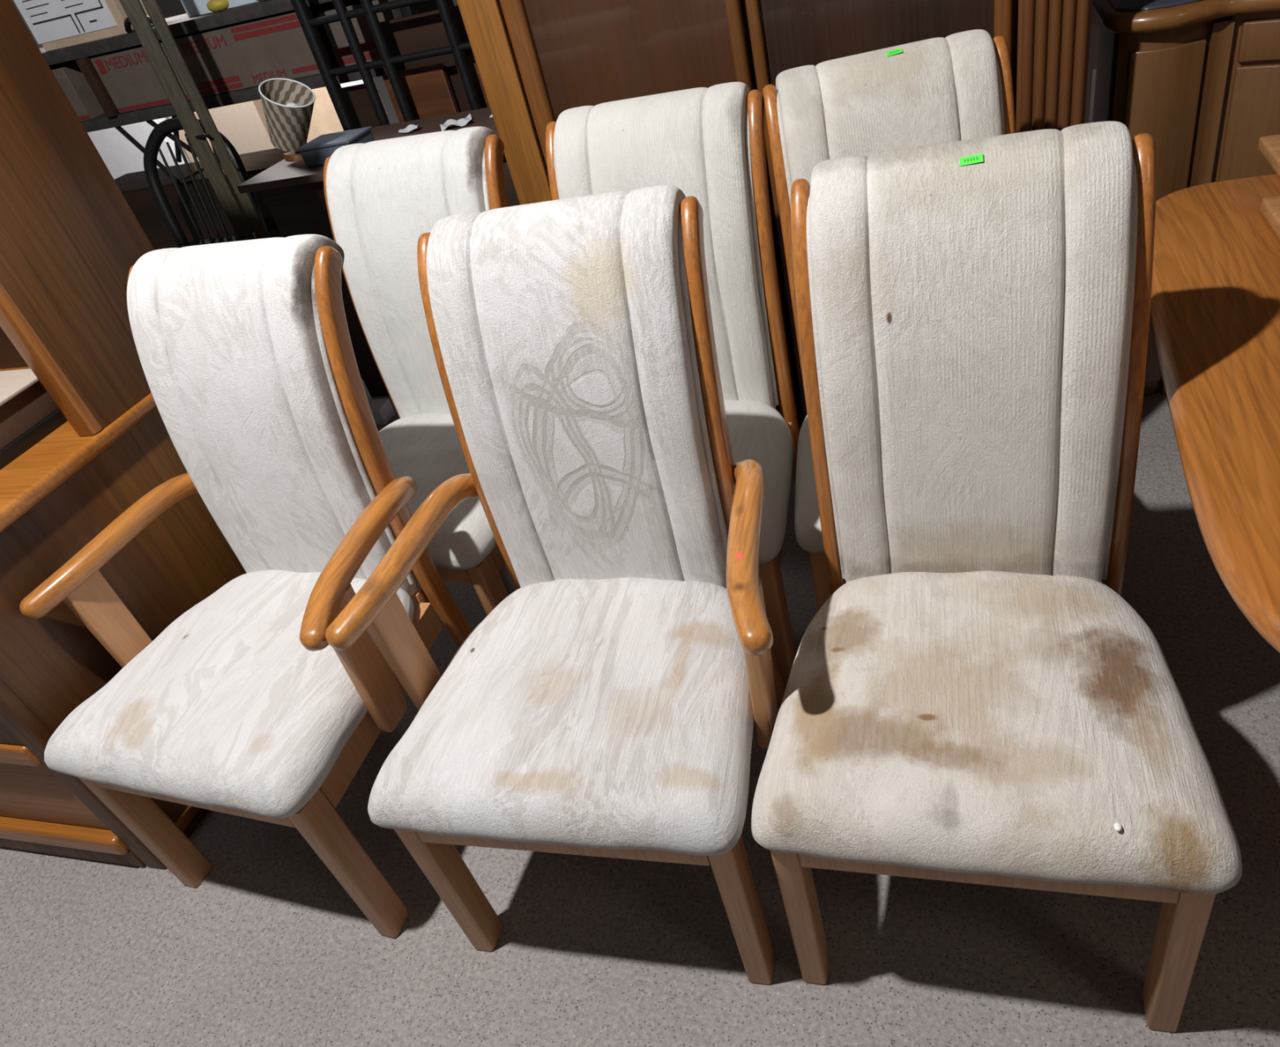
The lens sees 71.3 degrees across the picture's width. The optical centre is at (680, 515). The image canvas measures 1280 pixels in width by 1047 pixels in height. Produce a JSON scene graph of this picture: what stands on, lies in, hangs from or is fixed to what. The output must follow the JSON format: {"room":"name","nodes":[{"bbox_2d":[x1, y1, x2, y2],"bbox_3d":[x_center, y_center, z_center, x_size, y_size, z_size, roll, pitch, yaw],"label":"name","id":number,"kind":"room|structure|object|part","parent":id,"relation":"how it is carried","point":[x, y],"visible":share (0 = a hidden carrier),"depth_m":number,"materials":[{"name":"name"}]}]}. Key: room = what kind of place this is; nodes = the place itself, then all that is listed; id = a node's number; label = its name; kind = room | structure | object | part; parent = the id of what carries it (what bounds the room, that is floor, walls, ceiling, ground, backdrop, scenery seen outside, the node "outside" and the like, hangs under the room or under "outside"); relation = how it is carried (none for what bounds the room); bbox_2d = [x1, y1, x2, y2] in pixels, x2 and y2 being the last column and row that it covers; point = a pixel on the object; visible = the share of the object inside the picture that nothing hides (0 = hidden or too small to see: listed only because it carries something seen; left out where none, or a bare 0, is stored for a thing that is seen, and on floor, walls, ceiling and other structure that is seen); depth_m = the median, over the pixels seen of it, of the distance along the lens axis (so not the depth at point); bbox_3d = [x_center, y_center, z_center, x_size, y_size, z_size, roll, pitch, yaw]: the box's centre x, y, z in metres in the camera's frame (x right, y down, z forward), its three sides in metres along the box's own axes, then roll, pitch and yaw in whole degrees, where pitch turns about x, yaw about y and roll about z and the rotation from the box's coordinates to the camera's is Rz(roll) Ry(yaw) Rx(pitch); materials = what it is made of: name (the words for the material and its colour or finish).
{"room":"second-hand shop","nodes":[
{"label":"second-hand shop","id":0,"kind":"room"},
{"bbox_2d":[155,0,457,17],"bbox_3d":[0.066,-4.803,5.280,10.000,4.200,0.100,-1,38,18],"label":"wall","id":1,"kind":"structure","parent":0,"point":[169,8],"depth_m":7.12,"materials":[{"name":"white paint"}]},
{"bbox_2d":[0,392,1279,1046],"bbox_3d":[-0.599,-0.194,3.038,10.000,0.100,9.500,-1,38,18],"label":"floor","id":2,"kind":"structure","parent":0,"point":[270,949],"depth_m":1.57,"materials":[{"name":"carpet"}]},
{"bbox_2d":[0,0,246,869],"bbox_3d":[-1.741,-0.276,1.763,1.211,1.990,0.835,-1,38,18],"label":"tall cabinet","id":3,"kind":"object","parent":2,"relation":"on","point":[70,238],"visible":0.59,"depth_m":1.70,"materials":[{"name":"brown wood"}]},
{"bbox_3d":[-1.728,0.455,1.843,1.089,0.057,0.029,-1,38,18],"label":"drawer rail","id":4,"kind":"part","parent":3,"relation":"part of","materials":[{"name":"brown wood"}]},
{"bbox_2d":[0,368,66,469],"bbox_3d":[-1.685,-0.116,1.777,0.815,0.100,0.443,-1,38,18],"label":"storage box","id":5,"kind":"object","parent":3,"relation":"on","point":[28,414],"visible":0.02,"depth_m":1.74,"materials":[{"name":"brown cardboard"}]},
{"bbox_3d":[-1.268,-0.615,1.400,0.048,1.160,0.032,-1,38,18],"label":"edge trim","id":6,"kind":"part","parent":3,"relation":"part of","materials":[{"name":"brown wood"}]},
{"bbox_3d":[-1.693,0.562,1.937,1.095,0.230,0.016,-1,38,18],"label":"panel","id":7,"kind":"part","parent":3,"relation":"part of","materials":[{"name":"brown wood"}]},
{"bbox_3d":[-1.668,0.682,2.012,1.094,0.052,0.042,-1,38,18],"label":"rail","id":8,"kind":"part","parent":3,"relation":"part of","materials":[{"name":"brown wood"}]},
{"bbox_3d":[-1.216,-0.725,1.528,0.020,1.160,0.333,-1,38,18],"label":"hutch panel","id":9,"kind":"part","parent":3,"relation":"part of","materials":[{"name":"brown wood"}]},
{"bbox_3d":[-1.070,0.184,1.955,0.020,0.775,0.808,-1,38,18],"label":"panel","id":10,"kind":"part","parent":3,"relation":"part of","materials":[{"name":"brown wood"}]},
{"bbox_3d":[-0.989,0.453,2.153,0.012,0.024,0.770,-1,38,18],"label":"moulding","id":11,"kind":"part","parent":3,"relation":"part of","materials":[{"name":"brown wood"}]},
{"bbox_2d":[87,116,191,179],"bbox_3d":[-3.369,-2.222,5.866,0.640,0.846,0.400,-1,38,18],"label":"carton","id":12,"kind":"object","parent":2,"relation":"on","point":[120,156],"visible":0.02,"depth_m":5.57,"materials":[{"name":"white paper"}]},
{"bbox_2d":[119,0,255,240],"bbox_3d":[-1.823,-1.427,3.348,0.058,1.948,0.181,-22,37,-10],"label":"plank","id":13,"kind":"object","parent":2,"relation":"on","point":[134,10],"visible":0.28,"depth_m":3.30,"materials":[{"name":"brown wood"}]},
{"bbox_2d":[186,133,210,141],"bbox_3d":[-1.809,-1.417,3.341,0.110,0.012,0.006,-1,38,18],"label":"metal band","id":14,"kind":"object","parent":13,"relation":"attached to","point":[205,135],"visible":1,"depth_m":3.33,"materials":[{"name":"black metal"}]},
{"bbox_2d":[168,109,218,162],"bbox_3d":[-2.826,-2.296,5.662,0.360,0.986,0.400,-1,38,18],"label":"carton","id":15,"kind":"object","parent":2,"relation":"on","point":[182,137],"visible":0.02,"depth_m":5.45,"materials":[{"name":"beige cardboard"}]},
{"bbox_2d":[114,147,287,250],"bbox_3d":[-2.214,-1.382,4.479,1.370,0.706,0.420,-1,38,18],"label":"table","id":16,"kind":"object","parent":2,"relation":"on","point":[134,186],"visible":0.16,"depth_m":4.22,"materials":[{"name":"brown wood"}]},
{"bbox_2d":[142,0,269,239],"bbox_3d":[-1.766,-1.447,3.355,0.042,1.948,0.181,-22,37,-10],"label":"plank","id":17,"kind":"object","parent":2,"relation":"on","point":[152,6],"visible":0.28,"depth_m":3.31,"materials":[{"name":"wood"}]},
{"bbox_2d":[143,117,270,248],"bbox_3d":[-1.992,-1.081,3.749,0.458,1.012,0.501,-5,37,12],"label":"chair","id":18,"kind":"object","parent":2,"relation":"on","point":[153,145],"visible":0.44,"depth_m":3.74,"materials":[{"name":"black paint"}]},
{"bbox_2d":[39,0,417,186],"bbox_3d":[-2.194,-1.820,4.168,2.790,1.750,0.630,-1,38,18],"label":"storage rack","id":19,"kind":"object","parent":2,"relation":"on","point":[180,24],"visible":0.24,"depth_m":3.74,"materials":[{"name":"black metal"}]},
{"bbox_2d":[48,56,104,121],"bbox_3d":[-2.859,-2.008,4.197,0.530,0.214,0.501,-1,38,18],"label":"cardboard box","id":20,"kind":"object","parent":19,"relation":"on","point":[68,74],"visible":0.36,"depth_m":3.96,"materials":[{"name":"brown cardboard"}]},
{"bbox_2d":[13,0,153,52],"bbox_3d":[-2.562,-2.214,3.823,0.490,0.300,0.225,-1,38,18],"label":"carton","id":21,"kind":"object","parent":19,"relation":"on","point":[56,24],"visible":0.96,"depth_m":3.78,"materials":[{"name":"white cardboard"}]},
{"bbox_2d":[22,0,103,32],"bbox_3d":[-2.604,-2.152,3.738,0.400,0.240,0.001,-1,38,18],"label":"print","id":22,"kind":"object","parent":21,"relation":"attached to","point":[42,15],"depth_m":3.77},
{"bbox_2d":[76,33,189,115],"bbox_3d":[-2.271,-2.021,4.003,0.530,0.227,0.502,-1,38,18],"label":"cardboard box","id":23,"kind":"object","parent":19,"relation":"on","point":[128,76],"visible":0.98,"depth_m":3.82,"materials":[{"name":"brown cardboard"}]},
{"bbox_2d":[124,15,152,33],"bbox_3d":[-2.234,-2.033,3.678,0.197,0.060,0.057,-1,38,18],"label":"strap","id":24,"kind":"object","parent":19,"relation":"on","point":[127,24],"visible":0.38,"depth_m":3.68,"materials":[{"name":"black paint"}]},
{"bbox_2d":[206,0,229,12],"bbox_3d":[-1.851,-2.040,3.563,0.091,0.048,0.060,-1,38,18],"label":"pouch","id":25,"kind":"object","parent":19,"relation":"on","point":[215,6],"visible":1,"depth_m":3.55,"materials":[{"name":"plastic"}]},
{"bbox_2d":[180,0,258,17],"bbox_3d":[-1.792,-2.222,3.539,0.630,0.340,0.020,-1,38,18],"label":"panel","id":26,"kind":"object","parent":19,"relation":"on","point":[193,8],"visible":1,"depth_m":3.69,"materials":[{"name":"white"}]},
{"bbox_2d":[174,0,352,97],"bbox_3d":[-1.707,-2.028,3.821,0.635,0.227,0.502,-1,38,18],"label":"cardboard box","id":27,"kind":"object","parent":19,"relation":"on","point":[243,55],"visible":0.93,"depth_m":3.63,"materials":[{"name":"brown cardboard"}]},
{"bbox_2d":[319,0,454,66],"bbox_3d":[-1.178,-2.026,3.659,0.320,0.204,0.501,-1,38,18],"label":"cardboard box","id":28,"kind":"object","parent":19,"relation":"on","point":[341,50],"visible":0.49,"depth_m":3.49,"materials":[{"name":"brown cardboard"}]},
{"bbox_2d":[189,229,282,245],"bbox_3d":[-1.917,-1.095,4.197,0.700,0.470,0.040,-1,38,18],"label":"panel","id":29,"kind":"object","parent":2,"relation":"on","point":[276,233],"visible":0.12,"depth_m":4.09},
{"bbox_2d":[208,98,275,154],"bbox_3d":[-2.476,-2.192,5.506,0.320,0.866,0.400,-1,38,18],"label":"carton","id":30,"kind":"object","parent":2,"relation":"on","point":[244,124],"visible":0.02,"depth_m":5.20,"materials":[{"name":"beige cardboard"}]},
{"bbox_2d":[19,234,472,938],"bbox_3d":[-0.778,0.141,1.655,0.681,1.088,0.721,2,39,21],"label":"armchair","id":31,"kind":"object","parent":2,"relation":"on","point":[243,705],"visible":0.96,"depth_m":1.55,"materials":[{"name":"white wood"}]},
{"bbox_3d":[-1.062,0.040,1.695,0.059,0.069,0.416,9,42,28],"label":"armrest","id":32,"kind":"part","parent":31,"relation":"part of","materials":[{"name":"brown wood"}]},
{"bbox_3d":[-0.909,-0.005,1.907,0.028,1.071,0.162,2,39,21],"label":"post","id":33,"kind":"part","parent":31,"relation":"part of","materials":[{"name":"brown wood"}]},
{"bbox_3d":[-1.035,0.592,1.726,0.039,0.394,0.053,2,39,21],"label":"leg","id":34,"kind":"part","parent":31,"relation":"part of","materials":[{"name":"brown wood"}]},
{"bbox_3d":[-0.793,0.284,1.630,0.578,0.102,0.498,2,39,21],"label":"seat","id":35,"kind":"part","parent":31,"relation":"part of","materials":[{"name":"white fabric"}]},
{"bbox_3d":[-0.770,0.325,1.696,0.530,0.080,0.498,2,39,21],"label":"seat frame","id":36,"kind":"part","parent":31,"relation":"part of","materials":[{"name":"brown wood"}]},
{"bbox_3d":[-0.749,-0.169,1.701,0.408,0.671,0.252,2,39,21],"label":"backrest","id":37,"kind":"part","parent":31,"relation":"part of","materials":[{"name":"white fabric"}]},
{"bbox_3d":[-0.571,0.609,1.546,0.039,0.394,0.053,2,39,21],"label":"leg","id":38,"kind":"part","parent":31,"relation":"part of","materials":[{"name":"brown wood"}]},
{"bbox_3d":[-0.537,0.059,1.491,0.059,0.069,0.416,-4,37,14],"label":"armrest","id":39,"kind":"part","parent":31,"relation":"part of","materials":[{"name":"brown wood"}]},
{"bbox_3d":[-0.503,0.010,1.749,0.028,1.071,0.162,2,39,21],"label":"post","id":40,"kind":"part","parent":31,"relation":"part of","materials":[{"name":"brown wood"}]},
{"bbox_2d":[306,86,343,142],"bbox_3d":[-2.077,-2.314,5.413,0.380,1.006,0.300,-1,38,18],"label":"carton","id":41,"kind":"object","parent":2,"relation":"on","point":[325,119],"visible":0.02,"depth_m":5.21,"materials":[{"name":"beige cardboard"}]},
{"bbox_2d":[338,83,379,128],"bbox_3d":[-1.187,-1.307,3.799,0.160,0.980,0.030,-1,38,18],"label":"wooden board","id":42,"kind":"object","parent":2,"relation":"on","point":[356,98],"visible":0.12,"depth_m":3.54,"materials":[{"name":"brown wood"}]},
{"bbox_2d":[340,75,399,124],"bbox_3d":[-1.721,-2.225,5.242,0.280,0.926,0.300,-1,38,18],"label":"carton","id":43,"kind":"object","parent":2,"relation":"on","point":[379,82],"visible":0.02,"depth_m":4.98,"materials":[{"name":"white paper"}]},
{"bbox_2d":[236,106,519,396],"bbox_3d":[-0.809,-0.962,3.313,1.150,0.862,0.570,-1,38,18],"label":"table","id":44,"kind":"object","parent":2,"relation":"on","point":[293,192],"visible":0.2,"depth_m":3.09,"materials":[{"name":"brown wood"}]},
{"bbox_2d":[258,77,315,161],"bbox_3d":[-1.363,-1.380,3.105,0.223,0.259,0.178,-1,38,18],"label":"table lamp","id":45,"kind":"object","parent":44,"relation":"on","point":[287,104],"visible":0.93,"depth_m":3.09,"materials":[{"name":"fabric"}]},
{"bbox_3d":[-1.347,-1.402,3.094,0.056,0.056,0.056,-1,38,18],"label":"bulb","id":46,"kind":"part","parent":45,"relation":"part of","materials":[{"name":"white glass"}]},
{"bbox_2d":[296,126,374,167],"bbox_3d":[-1.163,-1.248,3.025,0.210,0.066,0.160,-1,38,18],"label":"plastic bin","id":47,"kind":"object","parent":44,"relation":"on","point":[315,152],"visible":0.83,"depth_m":2.98,"materials":[{"name":"grey plastic"}]},
{"bbox_2d":[398,124,421,133],"bbox_3d":[-0.956,-1.366,3.149,0.070,0.017,0.056,-8,37,9],"label":"crumpled paper","id":48,"kind":"object","parent":44,"relation":"on","point":[409,128],"visible":1,"depth_m":3.15,"materials":[{"name":"white paper"}]},
{"bbox_2d":[440,113,472,131],"bbox_3d":[-0.773,-1.350,3.065,0.110,0.017,0.088,-18,36,-5],"label":"crumpled paper","id":49,"kind":"object","parent":44,"relation":"on","point":[462,122],"visible":0.99,"depth_m":3.05,"materials":[{"name":"white paper"}]},
{"bbox_2d":[361,379,395,425],"bbox_3d":[-1.147,-0.419,3.302,0.100,0.160,0.080,-1,38,18],"label":"bracket","id":50,"kind":"object","parent":2,"relation":"on","point":[382,410],"visible":0.42,"depth_m":3.30,"materials":[{"name":"metal"}]},
{"bbox_2d":[292,0,481,130],"bbox_3d":[-0.888,-1.536,3.348,0.909,1.750,0.040,-1,38,18],"label":"metal rack","id":51,"kind":"object","parent":2,"relation":"on","point":[368,9],"visible":0.44,"depth_m":3.26,"materials":[{"name":"black metal"}]},
{"bbox_2d":[323,126,508,616],"bbox_3d":[-0.590,-0.224,2.074,0.578,1.088,0.721,2,39,21],"label":"dining chair","id":52,"kind":"object","parent":2,"relation":"on","point":[381,196],"visible":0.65,"depth_m":1.98,"materials":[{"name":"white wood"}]},
{"bbox_3d":[-0.719,-0.370,2.327,0.028,1.071,0.162,2,39,21],"label":"post","id":53,"kind":"part","parent":52,"relation":"part of","materials":[{"name":"brown wood"}]},
{"bbox_3d":[-0.559,-0.533,2.120,0.408,0.671,0.252,2,39,21],"label":"backrest","id":54,"kind":"part","parent":52,"relation":"part of","materials":[{"name":"white fabric"}]},
{"bbox_3d":[-0.605,-0.080,2.050,0.578,0.102,0.498,2,39,21],"label":"seat","id":55,"kind":"part","parent":52,"relation":"part of","materials":[{"name":"white fabric"}]},
{"bbox_3d":[-0.581,-0.039,2.115,0.530,0.080,0.498,2,39,21],"label":"seat frame","id":56,"kind":"part","parent":52,"relation":"part of","materials":[{"name":"brown wood"}]},
{"bbox_3d":[-0.384,0.245,1.964,0.039,0.394,0.053,2,39,21],"label":"leg","id":57,"kind":"part","parent":52,"relation":"part of","materials":[{"name":"brown wood"}]},
{"bbox_3d":[-0.313,-0.354,2.167,0.028,1.071,0.162,2,39,21],"label":"post","id":58,"kind":"part","parent":52,"relation":"part of","materials":[{"name":"brown wood"}]},
{"bbox_2d":[382,62,459,122],"bbox_3d":[-0.920,-1.302,3.680,0.260,1.005,0.030,-1,38,18],"label":"wooden board","id":59,"kind":"object","parent":2,"relation":"on","point":[428,90],"visible":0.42,"depth_m":3.41,"materials":[{"name":"brown wood"}]},
{"bbox_2d":[379,4,473,111],"bbox_3d":[-0.745,-1.400,3.611,0.600,1.170,0.030,-1,38,18],"label":"wooden board","id":60,"kind":"object","parent":2,"relation":"on","point":[424,31],"visible":0.02,"depth_m":3.35,"materials":[{"name":"brown wood"}]},
{"bbox_2d":[454,54,489,110],"bbox_3d":[-0.664,-1.307,3.596,0.160,1.010,0.030,-1,38,18],"label":"wooden board","id":61,"kind":"object","parent":2,"relation":"on","point":[470,60],"visible":0.04,"depth_m":3.34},
{"bbox_2d":[325,185,785,985],"bbox_3d":[-0.151,0.138,1.446,0.681,1.088,0.721,-2,38,16],"label":"armchair","id":62,"kind":"object","parent":2,"relation":"on","point":[606,706],"visible":1,"depth_m":1.36,"materials":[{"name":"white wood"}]},
{"bbox_3d":[-0.443,0.056,1.464,0.059,0.069,0.416,4,40,23],"label":"armrest","id":63,"kind":"part","parent":62,"relation":"part of","materials":[{"name":"brown wood"}]},
{"bbox_3d":[-0.384,0.605,1.487,0.039,0.394,0.053,-2,38,16],"label":"leg","id":64,"kind":"part","parent":62,"relation":"part of","materials":[{"name":"brown wood"}]},
{"bbox_3d":[-0.311,0.006,1.689,0.028,1.071,0.162,-2,38,16],"label":"post","id":65,"kind":"part","parent":62,"relation":"part of","materials":[{"name":"brown wood"}]},
{"bbox_3d":[-0.155,0.282,1.417,0.578,0.102,0.498,-2,38,16],"label":"seat","id":66,"kind":"part","parent":62,"relation":"part of","materials":[{"name":"white fabric"}]},
{"bbox_3d":[-0.145,-0.172,1.500,0.408,0.671,0.252,-2,38,16],"label":"backrest","id":67,"kind":"part","parent":62,"relation":"part of","materials":[{"name":"white fabric"}]},
{"bbox_3d":[-0.134,0.323,1.484,0.530,0.080,0.498,-2,38,16],"label":"seat frame","id":68,"kind":"part","parent":62,"relation":"part of","materials":[{"name":"brown wood"}]},
{"bbox_3d":[0.107,-0.007,1.565,0.028,1.071,0.162,-2,38,16],"label":"post","id":69,"kind":"part","parent":62,"relation":"part of","materials":[{"name":"brown wood"}]},
{"bbox_3d":[0.094,0.590,1.345,0.039,0.394,0.053,-2,38,16],"label":"leg","id":70,"kind":"part","parent":62,"relation":"part of","materials":[{"name":"brown wood"}]},
{"bbox_3d":[0.098,0.038,1.304,0.059,0.069,0.416,-7,37,9],"label":"armrest","id":71,"kind":"part","parent":62,"relation":"part of","materials":[{"name":"brown wood"}]},
{"bbox_2d":[545,81,799,688],"bbox_3d":[-0.032,-0.234,1.898,0.578,1.088,0.721,0,39,19],"label":"dining chair","id":72,"kind":"object","parent":2,"relation":"on","point":[708,144],"visible":0.44,"depth_m":1.79,"materials":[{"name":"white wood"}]},
{"bbox_3d":[-0.178,-0.372,2.146,0.028,1.071,0.162,0,39,19],"label":"post","id":73,"kind":"part","parent":72,"relation":"part of","materials":[{"name":"brown wood"}]},
{"bbox_3d":[-0.015,-0.544,1.949,0.408,0.671,0.252,0,39,19],"label":"backrest","id":74,"kind":"part","parent":72,"relation":"part of","materials":[{"name":"white fabric"}]},
{"bbox_3d":[-0.041,-0.090,1.871,0.578,0.102,0.498,0,39,19],"label":"seat","id":75,"kind":"part","parent":72,"relation":"part of","materials":[{"name":"white fabric"}]},
{"bbox_3d":[0.235,-0.372,2.006,0.028,1.071,0.162,0,39,19],"label":"post","id":76,"kind":"part","parent":72,"relation":"part of","materials":[{"name":"brown wood"}]},
{"bbox_3d":[0.197,0.226,1.793,0.039,0.394,0.053,0,39,19],"label":"leg","id":77,"kind":"part","parent":72,"relation":"part of","materials":[{"name":"brown wood"}]},
{"bbox_3d":[-0.018,-0.049,1.937,0.530,0.080,0.498,0,39,19],"label":"seat frame","id":78,"kind":"part","parent":72,"relation":"part of","materials":[{"name":"brown wood"}]},
{"bbox_2d":[456,0,1092,418],"bbox_3d":[0.234,-1.206,2.208,1.460,2.130,0.570,-1,38,18],"label":"wardrobe","id":79,"kind":"object","parent":2,"relation":"on","point":[536,60],"visible":0.3,"depth_m":2.05,"materials":[{"name":"brown wood"}]},
{"bbox_3d":[-0.103,-1.056,2.131,0.482,1.920,0.014,-1,38,18],"label":"door","id":80,"kind":"part","parent":79,"relation":"part of","materials":[{"name":"brown wood"}]},
{"bbox_3d":[0.085,-0.313,2.684,0.474,0.050,0.030,-1,38,18],"label":"door rail","id":81,"kind":"part","parent":79,"relation":"part of","materials":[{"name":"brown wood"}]},
{"bbox_3d":[0.428,-1.062,1.960,0.498,1.920,0.014,-1,38,18],"label":"door","id":82,"kind":"part","parent":79,"relation":"part of","materials":[{"name":"brown wood"}]},
{"bbox_2d":[762,29,1015,611],"bbox_3d":[0.481,-0.284,1.790,0.578,1.089,0.721,-8,37,8],"label":"dining chair","id":83,"kind":"object","parent":2,"relation":"on","point":[957,86],"visible":0.25,"depth_m":1.68,"materials":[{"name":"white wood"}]},
{"bbox_3d":[0.277,-0.388,2.012,0.028,1.071,0.162,-8,37,8],"label":"post","id":84,"kind":"part","parent":83,"relation":"part of","materials":[{"name":"brown wood"}]},
{"bbox_3d":[0.497,-0.142,1.758,0.578,0.102,0.498,-8,37,8],"label":"seat","id":85,"kind":"part","parent":83,"relation":"part of","materials":[{"name":"white fabric"}]},
{"bbox_3d":[0.297,0.206,1.785,0.039,0.394,0.053,-8,37,8],"label":"leg","id":86,"kind":"part","parent":83,"relation":"part of","materials":[{"name":"brown wood"}]},
{"bbox_3d":[0.447,-0.590,1.854,0.408,0.671,0.252,-8,37,8],"label":"backrest","id":87,"kind":"part","parent":83,"relation":"part of","materials":[{"name":"white fabric"}]},
{"bbox_3d":[0.704,-0.449,1.949,0.028,1.071,0.162,-8,37,8],"label":"post","id":88,"kind":"part","parent":83,"relation":"part of","materials":[{"name":"brown wood"}]},
{"bbox_2d":[751,120,1242,1032],"bbox_3d":[0.417,0.116,1.282,0.578,1.088,0.721,-1,38,17],"label":"dining chair","id":89,"kind":"object","parent":2,"relation":"on","point":[975,695],"visible":1,"depth_m":1.19,"materials":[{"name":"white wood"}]},
{"bbox_3d":[0.180,0.581,1.328,0.039,0.394,0.053,-1,38,17],"label":"leg","id":90,"kind":"part","parent":89,"relation":"part of","materials":[{"name":"brown wood"}]},
{"bbox_3d":[0.262,-0.018,1.527,0.028,1.071,0.162,-1,38,17],"label":"post","id":91,"kind":"part","parent":89,"relation":"part of","materials":[{"name":"brown wood"}]},
{"bbox_2d":[964,156,977,162],"bbox_3d":[0.376,-0.460,1.154,0.017,0.001,0.004,-4,68,20],"label":"label","id":92,"kind":"object","parent":89,"relation":"on","point":[976,157],"depth_m":1.15,"materials":[{"name":"green paper"}]},
{"bbox_3d":[0.427,-0.194,1.335,0.408,0.671,0.252,-1,38,17],"label":"backrest","id":93,"kind":"part","parent":89,"relation":"part of","materials":[{"name":"white fabric"}]},
{"bbox_3d":[0.432,0.300,1.320,0.530,0.080,0.498,-1,38,17],"label":"seat frame","id":94,"kind":"part","parent":89,"relation":"part of","materials":[{"name":"brown wood"}]},
{"bbox_3d":[0.411,0.260,1.254,0.578,0.102,0.498,-1,38,17],"label":"seat","id":95,"kind":"part","parent":89,"relation":"part of","materials":[{"name":"white fabric"}]},
{"bbox_2d":[1113,822,1121,831],"bbox_3d":[0.503,0.359,1.026,0.008,0.004,0.011,-1,38,18],"label":"chip","id":96,"kind":"object","parent":89,"relation":"on","point":[1117,826],"visible":1,"depth_m":1.02,"materials":[{"name":"white"}]},
{"bbox_3d":[0.678,-0.027,1.398,0.028,1.071,0.162,-1,38,17],"label":"post","id":97,"kind":"part","parent":89,"relation":"part of","materials":[{"name":"brown wood"}]},
{"bbox_3d":[0.655,0.570,1.180,0.039,0.394,0.053,-1,38,17],"label":"leg","id":98,"kind":"part","parent":89,"relation":"part of","materials":[{"name":"brown wood"}]},
{"bbox_2d":[1088,68,1096,123],"bbox_3d":[0.993,-0.628,2.226,0.019,0.900,0.006,-1,38,18],"label":"batten","id":99,"kind":"object","parent":2,"relation":"on","point":[1094,70],"visible":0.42,"depth_m":1.99,"materials":[{"name":"wood"}]},
{"bbox_2d":[1084,0,1279,396],"bbox_3d":[1.567,-0.876,2.282,0.998,0.992,0.670,-1,38,18],"label":"sideboard","id":100,"kind":"object","parent":2,"relation":"on","point":[1201,77],"visible":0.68,"depth_m":2.01,"materials":[{"name":"brown wood"}]},
{"bbox_3d":[1.119,-1.263,2.111,0.215,0.006,0.552,-1,38,18],"label":"glass","id":101,"kind":"part","parent":100,"relation":"part of","materials":[{"name":"glass"}]},
{"bbox_3d":[1.154,-0.706,2.228,0.168,0.855,0.058,6,41,26],"label":"curved door","id":102,"kind":"part","parent":100,"relation":"part of","materials":[{"name":"brown wood"}]},
{"bbox_3d":[1.454,-0.666,2.132,0.332,0.785,0.034,7,41,27],"label":"door","id":103,"kind":"part","parent":100,"relation":"part of","materials":[{"name":"brown wood"}]},
{"bbox_3d":[1.530,-1.009,1.811,0.676,0.080,0.058,3,39,22],"label":"drawer","id":104,"kind":"part","parent":100,"relation":"part of","materials":[{"name":"brown wood"}]},
{"bbox_2d":[1150,173,1279,653],"bbox_3d":[1.420,0.058,1.306,1.383,0.740,1.424,-1,38,18],"label":"dining table","id":105,"kind":"object","parent":2,"relation":"on","point":[1215,306],"visible":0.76,"depth_m":1.26,"materials":[{"name":"brown wood"}]},
{"bbox_2d":[1257,134,1279,177],"bbox_3d":[1.525,-0.700,1.625,0.778,0.028,0.210,-1,38,18],"label":"table leaf","id":106,"kind":"object","parent":105,"relation":"on","point":[1268,146],"visible":1,"depth_m":1.76,"materials":[{"name":"brown wood"}]},
{"bbox_2d":[1260,195,1279,239],"bbox_3d":[1.389,-0.421,1.301,0.845,0.028,0.455,-1,38,18],"label":"table leaf","id":107,"kind":"object","parent":105,"relation":"on","point":[1270,206],"visible":1,"depth_m":1.55,"materials":[{"name":"brown wood"}]}
]}

